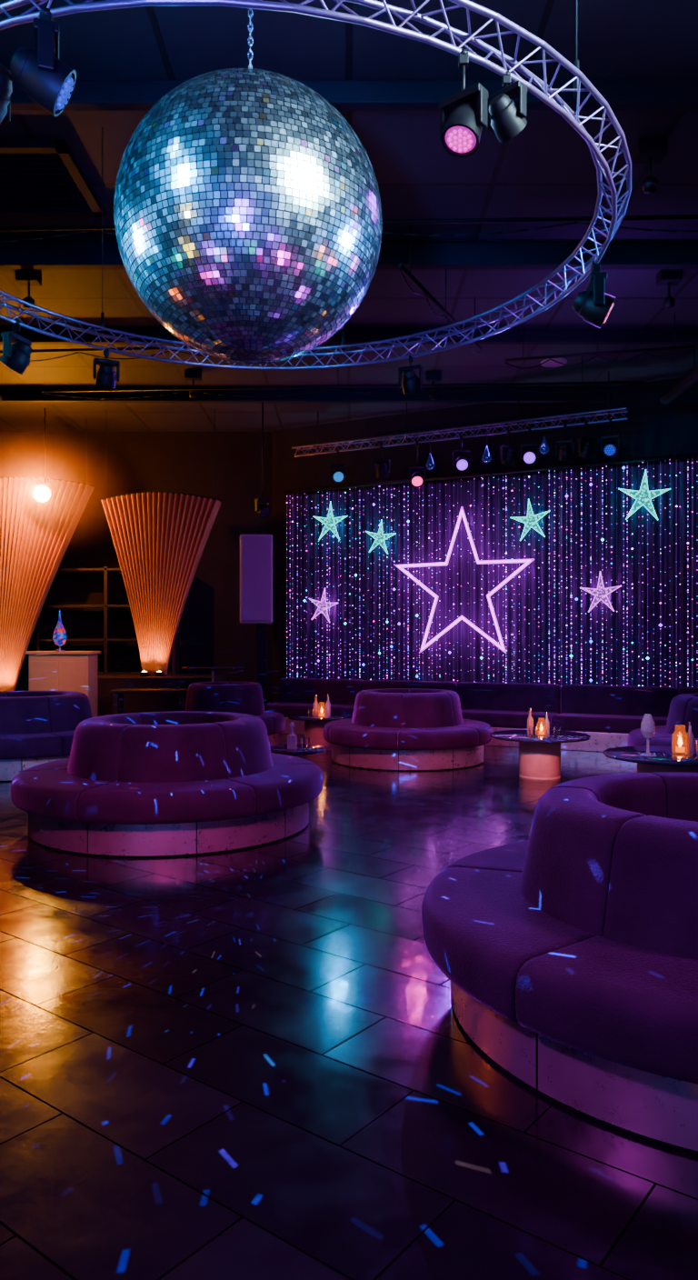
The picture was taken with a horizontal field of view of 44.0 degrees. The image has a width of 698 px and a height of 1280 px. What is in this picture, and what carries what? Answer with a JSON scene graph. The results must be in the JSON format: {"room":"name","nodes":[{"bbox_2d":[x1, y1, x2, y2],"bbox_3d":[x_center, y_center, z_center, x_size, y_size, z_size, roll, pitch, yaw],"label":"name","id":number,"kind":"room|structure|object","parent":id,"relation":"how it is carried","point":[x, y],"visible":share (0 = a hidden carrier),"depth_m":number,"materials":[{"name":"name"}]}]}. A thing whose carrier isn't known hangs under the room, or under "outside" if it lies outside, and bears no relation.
{"room":"entertainment venue","nodes":[
{"label":"entertainment venue","id":0,"kind":"room"},
{"bbox_2d":[0,431,271,703],"bbox_3d":[-4.298,-1.150,15.825,5.804,5.300,0.150,0,0,0],"label":"wall","id":1,"kind":"structure","parent":0,"point":[226,466],"depth_m":15.75,"materials":[{"name":"paint"}]},
{"bbox_2d":[0,733,697,1279],"bbox_3d":[-0.200,1.550,6.400,14.400,0.100,19.600,0,0,0],"label":"floor","id":2,"kind":"structure","parent":0,"point":[255,1063],"depth_m":2.91,"materials":[{"name":"tile"}]},
{"bbox_2d":[0,690,92,781],"bbox_3d":[-3.850,1.067,10.200,2.412,0.865,2.411,0,0,20],"label":"sofa","id":3,"kind":"object","parent":2,"relation":"on","point":[37,727],"visible":0.7,"depth_m":9.47,"materials":[{"name":"purple fabric"}]},
{"bbox_2d":[0,732,61,759],"bbox_3d":[-3.670,1.141,9.360,1.164,0.229,0.732,0,0,0],"label":"seat cushion","id":4,"kind":"object","parent":3,"relation":"on","point":[13,745],"depth_m":9.15,"materials":[{"name":"purple fabric"}]},
{"bbox_2d":[49,730,75,756],"bbox_3d":[-3.033,1.141,9.903,0.673,0.229,1.183,0,0,20],"label":"seat cushion","id":5,"kind":"object","parent":3,"relation":"on","point":[65,738],"depth_m":9.33,"materials":[{"name":"purple fabric"}]},
{"bbox_2d":[24,650,100,717],"bbox_3d":[-4.080,0.830,12.350,0.920,1.340,0.540,0,0,0],"label":"counter","id":6,"kind":"object","parent":2,"relation":"on","point":[74,671],"depth_m":12.11,"materials":[{"name":"wood"}]},
{"bbox_2d":[52,609,66,650],"bbox_3d":[-4.120,-0.140,12.300,0.185,0.600,0.185,0,0,22],"label":"glass ornament","id":7,"kind":"object","parent":6,"relation":"on","point":[59,637],"visible":0.94,"depth_m":12.24,"materials":[{"name":"glass"}]},
{"bbox_2d":[24,650,100,654],"bbox_3d":[-4.080,0.180,12.350,0.920,0.040,0.540,0,0,0],"label":"countertop","id":8,"kind":"structure","parent":6,"relation":"on","point":[28,652],"depth_m":12.08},
{"bbox_2d":[36,566,179,675],"bbox_3d":[-4.300,0.100,15.450,2.460,2.800,0.400,0,0,0],"label":"bar shelf","id":9,"kind":"object","parent":2,"relation":"on","point":[108,605],"visible":0.38,"depth_m":15.28,"materials":[{"name":"wood"}]},
{"bbox_2d":[110,689,187,714],"bbox_3d":[-2.950,1.116,12.850,1.100,0.762,0.400,0,0,0],"label":"table","id":10,"kind":"object","parent":2,"relation":"on","point":[118,694],"visible":0.49,"depth_m":12.68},
{"bbox_2d":[97,674,226,716],"bbox_3d":[-3.120,1.040,14.150,2.060,0.920,1.100,0,0,0],"label":"ledge","id":11,"kind":"object","parent":2,"relation":"on","point":[133,703],"visible":0.36,"depth_m":13.60,"materials":[{"name":"wood"}]},
{"bbox_2d":[100,491,221,674],"bbox_3d":[-3.102,-1.619,14.125,1.974,4.358,0.490,0,0,0],"label":"fan","id":12,"kind":"object","parent":11,"relation":"on","point":[160,538],"visible":1,"depth_m":13.99,"materials":[{"name":"fabric"}]},
{"bbox_2d":[10,710,323,857],"bbox_3d":[-1.440,1.067,7.050,2.461,0.865,2.460,0,0,20],"label":"sofa","id":13,"kind":"object","parent":2,"relation":"on","point":[176,783],"visible":1,"depth_m":6.26,"materials":[{"name":"fabric"}]},
{"bbox_2d":[20,758,69,772],"bbox_3d":[-2.274,1.141,7.353,0.687,0.229,1.207,0,0,20],"label":"seat cushion","id":14,"kind":"object","parent":13,"relation":"on","point":[62,765],"depth_m":7.04,"materials":[{"name":"purple fabric"}]},
{"bbox_2d":[10,769,111,821],"bbox_3d":[-2.119,1.141,6.480,0.687,0.229,1.207,0,0,-40],"label":"seat cushion","id":15,"kind":"object","parent":13,"relation":"on","point":[58,795],"depth_m":6.12,"materials":[{"name":"purple fabric"}]},
{"bbox_2d":[78,779,255,824],"bbox_3d":[-1.256,1.141,6.193,1.188,0.229,0.747,0,0,0],"label":"seat cushion","id":16,"kind":"object","parent":13,"relation":"on","point":[100,801],"depth_m":5.91,"materials":[{"name":"purple fabric"}]},
{"bbox_2d":[227,763,323,815],"bbox_3d":[-0.606,1.141,6.747,0.687,0.229,1.207,0,0,20],"label":"seat cushion","id":17,"kind":"object","parent":13,"relation":"on","point":[275,788],"depth_m":6.43,"materials":[{"name":"purple fabric"}]},
{"bbox_2d":[271,752,317,765],"bbox_3d":[-0.760,1.141,7.620,0.687,0.229,1.207,0,0,-40],"label":"seat cushion","id":18,"kind":"object","parent":13,"relation":"on","point":[277,758],"depth_m":7.40,"materials":[{"name":"purple fabric"}]},
{"bbox_2d":[181,665,243,681],"bbox_3d":[-2.050,0.950,13.000,0.920,1.100,0.920,0,0,0],"label":"pedestal table","id":19,"kind":"object","parent":2,"relation":"on","point":[212,668],"visible":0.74,"depth_m":12.88,"materials":[{"name":"metal"}]},
{"bbox_2d":[184,681,285,746],"bbox_3d":[-1.680,1.042,11.700,1.624,0.917,1.624,0,0,-30],"label":"sofa","id":20,"kind":"object","parent":2,"relation":"on","point":[241,697],"visible":0.5,"depth_m":11.29,"materials":[{"name":"purple fabric"}]},
{"bbox_2d":[255,715,273,735],"bbox_3d":[-1.373,1.119,11.210,0.784,0.242,0.493,0,0,-20],"label":"seat cushion","id":21,"kind":"object","parent":20,"relation":"on","point":[268,720],"depth_m":11.24,"materials":[{"name":"purple fabric"}]},
{"bbox_2d":[258,712,285,734],"bbox_3d":[-1.095,1.119,11.700,0.453,0.242,0.796,0,0,0],"label":"seat cushion","id":22,"kind":"object","parent":20,"relation":"on","point":[277,720],"depth_m":11.43,"materials":[{"name":"purple fabric"}]},
{"bbox_2d":[240,534,272,710],"bbox_3d":[-1.407,-0.055,13.322,0.550,3.110,0.500,0,0,-7],"label":"loudspeaker","id":23,"kind":"object","parent":2,"relation":"on","point":[255,550],"visible":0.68,"depth_m":13.12,"materials":[{"name":"black plastic"}]},
{"bbox_2d":[241,536,270,620],"bbox_3d":[-1.408,-0.930,13.121,0.440,1.280,0.020,0,0,-7],"label":"grille","id":24,"kind":"object","parent":23,"relation":"attached to","point":[255,550],"depth_m":13.11,"materials":[{"name":"fabric"}]},
{"bbox_2d":[270,744,326,757],"bbox_3d":[-0.520,1.275,8.400,0.600,0.450,0.600,0,0,0],"label":"pedestal table","id":25,"kind":"object","parent":2,"relation":"on","point":[282,749],"visible":0.55,"depth_m":8.26,"materials":[{"name":"metal"}]},
{"bbox_2d":[287,721,297,749],"bbox_3d":[-0.550,0.920,8.320,0.090,0.260,0.090,0,0,0],"label":"decanter","id":26,"kind":"object","parent":25,"relation":"on","point":[292,737],"visible":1,"depth_m":8.28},
{"bbox_2d":[288,713,349,749],"bbox_3d":[-0.420,1.275,11.900,0.840,0.450,0.840,0,0,0],"label":"table","id":27,"kind":"object","parent":2,"relation":"on","point":[314,726],"visible":0.64,"depth_m":11.72,"materials":[{"name":"brown wood"}]},
{"bbox_2d":[323,688,491,770],"bbox_3d":[0.730,1.067,10.800,2.091,0.865,2.092,0,0,-20],"label":"sofa","id":28,"kind":"object","parent":2,"relation":"on","point":[389,729],"visible":1,"depth_m":10.13,"materials":[{"name":"purple fabric"}]},
{"bbox_2d":[323,718,354,743],"bbox_3d":[-0.009,1.141,10.982,0.700,0.229,0.966,0,0,-10],"label":"seat cushion","id":29,"kind":"object","parent":28,"relation":"on","point":[349,721],"depth_m":10.63,"materials":[{"name":"purple fabric"}]},
{"bbox_2d":[329,724,400,749],"bbox_3d":[0.245,1.141,10.222,1.026,0.229,0.584,0,0,40],"label":"seat cushion","id":30,"kind":"object","parent":28,"relation":"on","point":[345,736],"depth_m":9.99,"materials":[{"name":"purple fabric"}]},
{"bbox_2d":[398,726,479,750],"bbox_3d":[1.010,1.141,10.110,1.010,0.229,0.635,0,0,-10],"label":"seat cushion","id":31,"kind":"object","parent":28,"relation":"on","point":[410,738],"depth_m":9.85,"materials":[{"name":"purple fabric"}]},
{"bbox_2d":[455,720,491,746],"bbox_3d":[1.473,1.141,10.669,0.584,0.229,1.026,0,0,10],"label":"seat cushion","id":32,"kind":"object","parent":28,"relation":"on","point":[483,730],"depth_m":10.31,"materials":[{"name":"purple fabric"}]},
{"bbox_2d":[266,678,697,751],"bbox_3d":[2.236,1.070,12.576,7.900,0.860,0.790,0,0,27],"label":"banquette","id":33,"kind":"object","parent":2,"relation":"on","point":[607,714],"visible":0.48,"depth_m":12.32,"materials":[{"name":"fabric"}]},
{"bbox_2d":[266,701,354,717],"bbox_3d":[-0.605,1.140,13.961,1.570,0.200,0.660,0,0,27],"label":"seat cushion","id":34,"kind":"object","parent":33,"relation":"on","point":[285,708],"depth_m":13.81,"materials":[{"name":"purple fabric"}]},
{"bbox_2d":[461,709,559,729],"bbox_3d":[2.207,1.140,12.518,1.570,0.200,0.660,0,0,27],"label":"seat cushion","id":35,"kind":"object","parent":33,"relation":"on","point":[496,718],"depth_m":12.24,"materials":[{"name":"purple fabric"}]},
{"bbox_2d":[550,712,668,733],"bbox_3d":[3.612,1.140,11.797,1.570,0.200,0.660,0,0,27],"label":"seat cushion","id":36,"kind":"object","parent":33,"relation":"on","point":[585,723],"depth_m":11.65,"materials":[{"name":"purple fabric"}]},
{"bbox_2d":[490,730,590,779],"bbox_3d":[2.100,1.270,9.500,1.080,0.460,1.080,0,0,0],"label":"table","id":37,"kind":"object","parent":2,"relation":"on","point":[539,755],"visible":0.94,"depth_m":9.30,"materials":[{"name":"brown wood"}]},
{"bbox_2d":[421,771,697,1150],"bbox_3d":[1.530,1.067,3.490,2.461,0.865,2.460,0,0,-5],"label":"sofa","id":38,"kind":"object","parent":2,"relation":"on","point":[568,953],"visible":1,"depth_m":2.90,"materials":[{"name":"purple fabric"}]},
{"bbox_2d":[445,840,529,872],"bbox_3d":[1.021,1.141,4.217,1.207,0.229,0.687,0,0,-35],"label":"seat cushion","id":39,"kind":"object","parent":38,"relation":"on","point":[509,857],"depth_m":4.06,"materials":[{"name":"purple fabric"}]},
{"bbox_2d":[421,867,593,1022],"bbox_3d":[0.646,1.141,3.413,0.687,0.229,1.207,0,0,-5],"label":"seat cushion","id":40,"kind":"object","parent":38,"relation":"on","point":[482,927],"depth_m":3.08,"materials":[{"name":"purple fabric"}]},
{"bbox_2d":[515,935,697,1084],"bbox_3d":[1.189,1.141,2.683,1.188,0.229,0.747,0,0,35],"label":"seat cushion","id":41,"kind":"object","parent":38,"relation":"on","point":[618,999],"depth_m":2.61,"materials":[{"name":"purple fabric"}]},
{"bbox_2d":[603,745,697,773],"bbox_3d":[2.950,1.270,7.900,1.200,0.460,1.200,0,0,0],"label":"table","id":42,"kind":"object","parent":2,"relation":"on","point":[665,760],"visible":0.56,"depth_m":7.69,"materials":[{"name":"brown wood"}]},
{"bbox_2d":[639,713,657,756],"bbox_3d":[2.700,0.855,7.800,0.150,0.370,0.150,0,0,0],"label":"goblet","id":43,"kind":"object","parent":42,"relation":"on","point":[647,724],"visible":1,"depth_m":7.76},
{"bbox_2d":[640,713,655,738],"bbox_3d":[2.700,0.780,7.800,0.130,0.220,0.130,0,0,0],"label":"bowl","id":44,"kind":"object","parent":43,"relation":"on","point":[647,724],"depth_m":7.76,"materials":[{"name":"clear glass"}]},
{"bbox_2d":[671,724,689,754],"bbox_3d":[3.030,0.910,7.900,0.143,0.260,0.143,0,0,0],"label":"candle lantern","id":45,"kind":"object","parent":42,"relation":"on","point":[680,738],"visible":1,"depth_m":7.85,"materials":[{"name":"orange glass"}]},
{"bbox_2d":[627,692,697,748],"bbox_3d":[4.280,1.054,9.350,2.411,0.891,2.412,0,0,-15],"label":"sofa","id":46,"kind":"object","parent":2,"relation":"on","point":[684,707],"visible":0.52,"depth_m":9.20,"materials":[{"name":"purple fabric"}]},
{"bbox_2d":[627,728,671,746],"bbox_3d":[3.440,1.130,9.575,0.673,0.236,1.183,0,0,15],"label":"seat cushion","id":47,"kind":"object","parent":46,"relation":"on","point":[635,737],"depth_m":9.35,"materials":[{"name":"purple fabric"}]},
{"bbox_2d":[649,736,697,748],"bbox_3d":[3.665,1.130,8.735,0.673,0.236,1.183,0,0,-45],"label":"seat cushion","id":48,"kind":"object","parent":46,"relation":"on","point":[663,741],"depth_m":8.91,"materials":[{"name":"purple fabric"}]},
{"bbox_2d":[0,0,697,431],"bbox_3d":[-0.200,-3.900,6.400,14.400,0.200,19.600,0,0,0],"label":"ceiling","id":49,"kind":"structure","parent":0,"point":[547,169],"depth_m":7.21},
{"bbox_2d":[15,269,41,309],"bbox_3d":[-3.300,-3.610,8.900,0.220,0.380,0.160,0,0,0],"label":"junction box","id":50,"kind":"object","parent":49,"relation":"attached to","point":[28,277],"visible":0.81,"depth_m":8.84,"materials":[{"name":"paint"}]},
{"bbox_2d":[30,408,52,504],"bbox_3d":[-4.970,-2.995,14.031,0.325,1.605,0.322,0,0,39],"label":"lamp","id":51,"kind":"object","parent":49,"relation":"hanging from","point":[41,493],"visible":1,"depth_m":13.98,"materials":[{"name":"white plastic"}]},
{"bbox_2d":[0,140,104,217],"bbox_3d":[-2.700,-3.770,7.100,1.080,0.060,1.080,0,0,0],"label":"ceiling vent","id":52,"kind":"object","parent":49,"relation":"in","point":[94,209],"visible":0.98,"depth_m":7.12,"materials":[{"name":"metal"}]},
{"bbox_2d":[0,317,365,361],"bbox_3d":[-2.051,-3.541,10.054,4.513,0.515,0.044,0,0,4],"label":"pipe","id":53,"kind":"object","parent":49,"relation":"hanging from","point":[77,350],"visible":0.44,"depth_m":10.10,"materials":[{"name":"black metal"}]},
{"bbox_2d":[184,369,201,398],"bbox_3d":[-2.200,-3.610,12.200,0.220,0.380,0.160,0,0,0],"label":"junction box","id":54,"kind":"object","parent":49,"relation":"attached to","point":[190,375],"visible":0.89,"depth_m":12.13,"materials":[{"name":"paint"}]},
{"bbox_2d":[113,8,382,364],"bbox_3d":[-0.557,-2.697,4.880,1.490,2.205,1.490,0,0,17],"label":"ball","id":55,"kind":"object","parent":49,"relation":"hanging from","point":[247,213],"visible":1,"depth_m":4.33,"materials":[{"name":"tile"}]},
{"bbox_2d":[0,386,612,402],"bbox_3d":[-0.100,-3.690,13.000,14.000,0.215,0.120,0,0,0],"label":"ceiling beam","id":56,"kind":"structure","parent":49,"relation":"attached to","point":[8,394],"depth_m":12.94,"materials":[{"name":"metal"}]},
{"bbox_2d":[0,0,631,369],"bbox_3d":[-0.557,-2.969,4.880,4.105,1.652,4.097,0,0,0],"label":"truss","id":57,"kind":"object","parent":49,"relation":"hanging from","point":[551,98],"visible":0.93,"depth_m":3.69,"materials":[{"name":"metal"}]},
{"bbox_2d":[0,62,12,124],"bbox_3d":[-1.305,-1.979,3.055,0.215,0.364,0.218,0,0,-19],"label":"stage light","id":58,"kind":"object","parent":57,"relation":"hanging from","point":[5,75],"visible":0.94,"depth_m":3.05,"materials":[{"name":"black metal"}]},
{"bbox_2d":[0,320,31,374],"bbox_3d":[-2.263,-1.985,5.874,0.210,0.352,0.205,0,0,-34],"label":"stage light","id":59,"kind":"object","parent":57,"relation":"hanging from","point":[16,355],"visible":1,"depth_m":5.81,"materials":[{"name":"black metal"}]},
{"bbox_2d":[10,7,76,116],"bbox_3d":[-1.038,-1.990,2.972,0.210,0.342,0.206,0,0,25],"label":"stage light","id":60,"kind":"object","parent":57,"relation":"hanging from","point":[49,82],"visible":1,"depth_m":2.91,"materials":[{"name":"black plastic"}]},
{"bbox_2d":[93,348,119,389],"bbox_3d":[-1.804,-2.007,6.410,0.176,0.302,0.180,0,0,27],"label":"stage light","id":61,"kind":"object","parent":57,"relation":"attached to","point":[106,378],"visible":1,"depth_m":6.37,"materials":[{"name":"black plastic"}]},
{"bbox_2d":[398,355,423,395],"bbox_3d":[0.470,-2.007,6.565,0.189,0.301,0.177,0,0,0],"label":"stage light","id":62,"kind":"object","parent":57,"relation":"attached to","point":[411,384],"visible":1,"depth_m":6.52,"materials":[{"name":"black metal"}]},
{"bbox_2d":[439,49,488,157],"bbox_3d":[0.420,-1.975,3.168,0.174,0.364,0.164,0,0,0],"label":"stage light","id":63,"kind":"object","parent":57,"relation":"hanging from","point":[462,122],"visible":1,"depth_m":3.14,"materials":[{"name":"black metal"}]},
{"bbox_2d":[487,70,527,142],"bbox_3d":[0.603,-2.029,3.288,0.150,0.253,0.150,0,0,0],"label":"stage light","id":64,"kind":"object","parent":57,"relation":"attached to","point":[506,119],"visible":0.99,"depth_m":3.25,"materials":[{"name":"black metal"}]},
{"bbox_2d":[572,260,615,328],"bbox_3d":[1.401,-1.974,4.939,0.238,0.376,0.237,0,0,0],"label":"stage light","id":65,"kind":"object","parent":57,"relation":"hanging from","point":[592,304],"visible":1,"depth_m":4.87,"materials":[{"name":"black metal"}]},
{"bbox_2d":[40,356,644,399],"bbox_3d":[-0.151,-3.541,11.604,8.112,0.515,0.044,0,0,3],"label":"pipe","id":66,"kind":"object","parent":49,"relation":"hanging from","point":[337,386],"visible":0.98,"depth_m":11.60,"materials":[{"name":"black metal"}]},
{"bbox_2d":[0,242,697,269],"bbox_3d":[-0.100,-3.690,8.300,14.000,0.215,0.120,0,0,0],"label":"ceiling beam","id":67,"kind":"structure","parent":49,"relation":"attached to","point":[13,255],"depth_m":8.24,"materials":[{"name":"paint"}]},
{"bbox_2d":[0,329,697,344],"bbox_3d":[-0.100,-3.720,10.600,14.000,0.155,0.100,0,0,0],"label":"ceiling beam","id":68,"kind":"structure","parent":49,"relation":"attached to","point":[509,336],"depth_m":10.55,"materials":[{"name":"metal"}]},
{"bbox_2d":[10,80,697,110],"bbox_3d":[-0.100,-3.720,5.900,14.000,0.155,0.100,0,0,0],"label":"ceiling beam","id":69,"kind":"structure","parent":49,"relation":"attached to","point":[86,95],"depth_m":5.85,"materials":[{"name":"paint"}]},
{"bbox_2d":[425,371,441,399],"bbox_3d":[1.200,-3.610,12.300,0.220,0.380,0.160,0,0,0],"label":"junction box","id":70,"kind":"object","parent":49,"relation":"attached to","point":[433,377],"visible":0.96,"depth_m":12.22,"materials":[{"name":"paint"}]},
{"bbox_2d":[398,224,482,353],"bbox_3d":[0.980,-3.491,8.709,0.038,0.615,2.459,0,0,26],"label":"pipe","id":71,"kind":"object","parent":49,"relation":"hanging from","point":[413,278],"visible":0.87,"depth_m":8.38,"materials":[{"name":"black metal"}]},
{"bbox_2d":[291,370,628,457],"bbox_3d":[1.486,-3.437,13.304,5.411,0.716,0.193,0,0,27],"label":"truss","id":72,"kind":"object","parent":49,"relation":"hanging from","point":[614,411],"visible":0.99,"depth_m":13.14,"materials":[{"name":"metal"}]},
{"bbox_2d":[330,450,346,482],"bbox_3d":[-0.179,-2.842,14.155,0.261,0.548,0.258,0,0,39],"label":"stage light","id":73,"kind":"object","parent":72,"relation":"hanging from","point":[338,475],"visible":1,"depth_m":14.11,"materials":[{"name":"black metal"}]},
{"bbox_2d":[373,444,389,478],"bbox_3d":[0.523,-2.846,13.806,0.269,0.540,0.243,0,0,0],"label":"stage light","id":74,"kind":"object","parent":72,"relation":"hanging from","point":[382,471],"visible":1,"depth_m":13.74,"materials":[{"name":"black metal"}]},
{"bbox_2d":[409,440,425,487],"bbox_3d":[1.066,-2.751,13.513,0.254,0.730,0.256,0,0,-43],"label":"stage light","id":75,"kind":"object","parent":72,"relation":"hanging from","point":[416,479],"visible":1,"depth_m":13.47,"materials":[{"name":"black plastic"}]},
{"bbox_2d":[452,435,470,471],"bbox_3d":[1.721,-2.841,13.194,0.264,0.549,0.272,0,0,0],"label":"stage light","id":76,"kind":"object","parent":72,"relation":"hanging from","point":[462,464],"visible":1,"depth_m":13.13,"materials":[{"name":"black metal"}]},
{"bbox_2d":[500,430,518,466],"bbox_3d":[2.380,-2.845,12.853,0.270,0.541,0.242,0,0,0],"label":"stage light","id":77,"kind":"object","parent":72,"relation":"hanging from","point":[510,456],"visible":1,"depth_m":12.79,"materials":[{"name":"black metal"}]},
{"bbox_2d":[520,428,539,464],"bbox_3d":[2.661,-2.842,12.713,0.270,0.546,0.272,0,0,0],"label":"stage light","id":78,"kind":"object","parent":72,"relation":"hanging from","point":[529,457],"visible":1,"depth_m":12.65,"materials":[{"name":"black metal"}]},
{"bbox_2d":[555,423,575,460],"bbox_3d":[3.123,-2.845,12.472,0.270,0.541,0.242,0,0,0],"label":"stage light","id":79,"kind":"object","parent":72,"relation":"hanging from","point":[565,453],"visible":1,"depth_m":12.41,"materials":[{"name":"black metal"}]},
{"bbox_2d":[577,420,595,459],"bbox_3d":[3.387,-2.847,12.338,0.268,0.537,0.233,0,0,0],"label":"stage light","id":80,"kind":"object","parent":72,"relation":"hanging from","point":[585,450],"visible":1,"depth_m":12.26,"materials":[{"name":"black metal"}]},
{"bbox_2d":[600,418,620,457],"bbox_3d":[3.690,-2.842,12.179,0.268,0.548,0.271,0,0,0],"label":"stage light","id":81,"kind":"object","parent":72,"relation":"hanging from","point":[610,449],"visible":1,"depth_m":12.12,"materials":[{"name":"black metal"}]},
{"bbox_2d":[540,358,567,367],"bbox_3d":[2.800,-3.783,11.800,0.360,0.035,0.360,0,0,0],"label":"ceiling speaker","id":82,"kind":"object","parent":49,"relation":"attached to","point":[550,364],"visible":0.81,"depth_m":11.75},
{"bbox_2d":[632,137,668,194],"bbox_3d":[2.300,-3.610,6.600,0.220,0.380,0.160,0,0,0],"label":"spotlight","id":83,"kind":"object","parent":49,"relation":"attached to","point":[646,150],"visible":1,"depth_m":6.55,"materials":[{"name":"paint"}]},
{"bbox_2d":[656,269,682,309],"bbox_3d":[3.300,-3.610,8.900,0.220,0.380,0.160,0,0,0],"label":"spotlight","id":84,"kind":"object","parent":49,"relation":"attached to","point":[669,277],"visible":0.9,"depth_m":8.85,"materials":[{"name":"paint"}]},
{"bbox_2d":[660,344,697,404],"bbox_3d":[4.400,-3.535,6.250,0.160,0.530,11.500,0,0,0],"label":"duct","id":85,"kind":"object","parent":49,"relation":"hanging from","point":[691,379],"visible":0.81,"depth_m":11.29,"materials":[{"name":"metal"}]},
{"bbox_3d":[-1.330,-3.024,13.300,0.022,1.548,0.022,0,0,22],"label":"pole","id":86,"kind":"object","parent":49,"relation":"hanging from","visible":0},
{"bbox_2d":[254,491,270,518],"bbox_3d":[-1.328,-2.072,13.299,0.244,0.404,0.246,0,0,0],"label":"stage light","id":87,"kind":"object","parent":86,"relation":"hanging from","point":[263,511],"visible":1,"depth_m":13.24,"materials":[{"name":"black plastic"}]},
{"bbox_2d":[271,377,697,702],"bbox_3d":[2.709,-1.150,13.660,9.150,5.300,0.151,0,0,27],"label":"wall","id":88,"kind":"structure","parent":0,"point":[652,427],"depth_m":14.10,"materials":[{"name":"paint"}]},
{"bbox_2d":[284,452,697,493],"bbox_3d":[2.778,-2.620,13.412,8.700,0.059,0.230,0,0,27],"label":"rail","id":89,"kind":"object","parent":88,"relation":"attached to","point":[693,455],"visible":0.91,"depth_m":13.43,"materials":[{"name":"black metal"}]},
{"bbox_2d":[311,491,322,599],"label":"curtain","id":90,"kind":"object","parent":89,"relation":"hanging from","point":[315,492],"depth_m":15.02,"materials":[{"name":"fabric"}]},
{"bbox_2d":[313,501,347,539],"bbox_3d":[-0.322,-2.038,14.794,0.666,0.680,0.060,0,0,27],"label":"star","id":91,"kind":"object","parent":90,"relation":"hanging from","point":[329,522],"visible":1,"depth_m":14.78,"materials":[{"name":"teal"}]},
{"bbox_2d":[338,521,340,679],"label":"curtain","id":92,"kind":"object","parent":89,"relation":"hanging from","point":[338,522],"depth_m":14.86,"materials":[{"name":"fabric"}]},
{"bbox_2d":[309,587,338,622],"bbox_3d":[-0.442,-0.595,14.856,0.579,0.609,0.060,0,0,27],"label":"star","id":93,"kind":"object","parent":92,"relation":"hanging from","point":[322,605],"visible":1,"depth_m":14.84,"materials":[{"name":"pink"}]},
{"bbox_2d":[351,487,360,679],"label":"curtain","id":94,"kind":"object","parent":89,"relation":"hanging from","point":[355,575],"depth_m":14.65,"materials":[{"name":"fabric"}]},
{"bbox_2d":[416,487,423,580],"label":"curtain","id":95,"kind":"object","parent":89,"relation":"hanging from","point":[419,487],"depth_m":14.12,"materials":[{"name":"fabric"}]},
{"bbox_2d":[429,480,437,639],"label":"curtain","id":96,"kind":"object","parent":89,"relation":"hanging from","point":[436,481],"depth_m":14.04,"materials":[{"name":"fabric"}]},
{"bbox_2d":[452,479,461,618],"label":"curtain","id":97,"kind":"object","parent":89,"relation":"hanging from","point":[457,479],"depth_m":13.85,"materials":[{"name":"fabric"}]},
{"bbox_2d":[395,506,534,652],"bbox_3d":[1.784,-0.953,13.653,2.316,2.318,0.037,0,0,27],"label":"star","id":98,"kind":"object","parent":97,"relation":"hanging from","point":[462,511],"visible":1,"depth_m":13.62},
{"bbox_2d":[289,460,697,689],"bbox_3d":[2.798,-0.880,13.451,8.700,3.360,0.100,0,0,27],"label":"curtain","id":99,"kind":"object","parent":89,"relation":"hanging from","point":[673,547],"visible":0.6,"depth_m":13.70,"materials":[{"name":"purple"}]},
{"bbox_2d":[365,520,396,554],"bbox_3d":[0.524,-1.712,14.360,0.562,0.586,0.060,0,0,27],"label":"star","id":100,"kind":"object","parent":99,"relation":"attached to","point":[379,537],"visible":1,"depth_m":14.34,"materials":[{"name":"teal"}]},
{"bbox_2d":[511,473,514,573],"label":"curtain","id":101,"kind":"object","parent":89,"relation":"hanging from","point":[514,474],"depth_m":13.43,"materials":[{"name":"fabric"}]},
{"bbox_2d":[511,576,514,682],"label":"curtain","id":102,"kind":"object","parent":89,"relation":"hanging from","point":[514,576],"depth_m":13.41,"materials":[{"name":"fabric"}]},
{"bbox_2d":[519,473,519,567],"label":"curtain","id":103,"kind":"object","parent":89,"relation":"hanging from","point":[519,474],"depth_m":13.37,"materials":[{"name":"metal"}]},
{"bbox_2d":[510,499,549,540],"bbox_3d":[2.771,-1.843,13.207,0.619,0.642,0.060,0,0,27],"label":"star","id":104,"kind":"object","parent":103,"relation":"hanging from","point":[531,520],"visible":1,"depth_m":13.19,"materials":[{"name":"teal"}]},
{"bbox_2d":[549,469,578,684],"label":"curtain","id":105,"kind":"object","parent":89,"relation":"hanging from","point":[576,598],"depth_m":13.10,"materials":[{"name":"fabric"}]},
{"bbox_2d":[580,467,592,684],"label":"curtain","id":106,"kind":"object","parent":89,"relation":"hanging from","point":[591,484],"depth_m":12.91,"materials":[{"name":"fabric"}]},
{"bbox_2d":[610,464,617,685],"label":"curtain","id":107,"kind":"object","parent":89,"relation":"hanging from","point":[616,465],"depth_m":12.73,"materials":[{"name":"fabric"}]},
{"bbox_2d":[580,570,621,612],"bbox_3d":[3.709,-0.712,12.726,0.600,0.607,0.060,0,0,27],"label":"star","id":108,"kind":"object","parent":107,"relation":"hanging from","point":[601,593],"visible":1,"depth_m":12.71,"materials":[{"name":"purple"}]},
{"bbox_2d":[638,510,649,686],"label":"curtain","id":109,"kind":"object","parent":89,"relation":"hanging from","point":[647,657],"depth_m":12.51,"materials":[{"name":"fabric"}]},
{"bbox_2d":[618,469,670,519],"bbox_3d":[4.254,-2.086,12.446,0.728,0.749,0.060,0,0,27],"label":"star","id":110,"kind":"object","parent":109,"relation":"hanging from","point":[644,496],"visible":1,"depth_m":12.43,"materials":[{"name":"teal"}]},
{"bbox_3d":[-5.902,1.252,14.600,1.100,0.496,0.900,0,0,0],"label":"plinth","id":111,"kind":"object","parent":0,"visible":0},
{"bbox_2d":[0,476,94,691],"bbox_3d":[-5.502,-1.407,14.725,2.195,4.782,0.490,0,0,0],"label":"decorative column","id":112,"kind":"structure","parent":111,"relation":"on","point":[35,538],"depth_m":14.58,"materials":[{"name":"fabric"}]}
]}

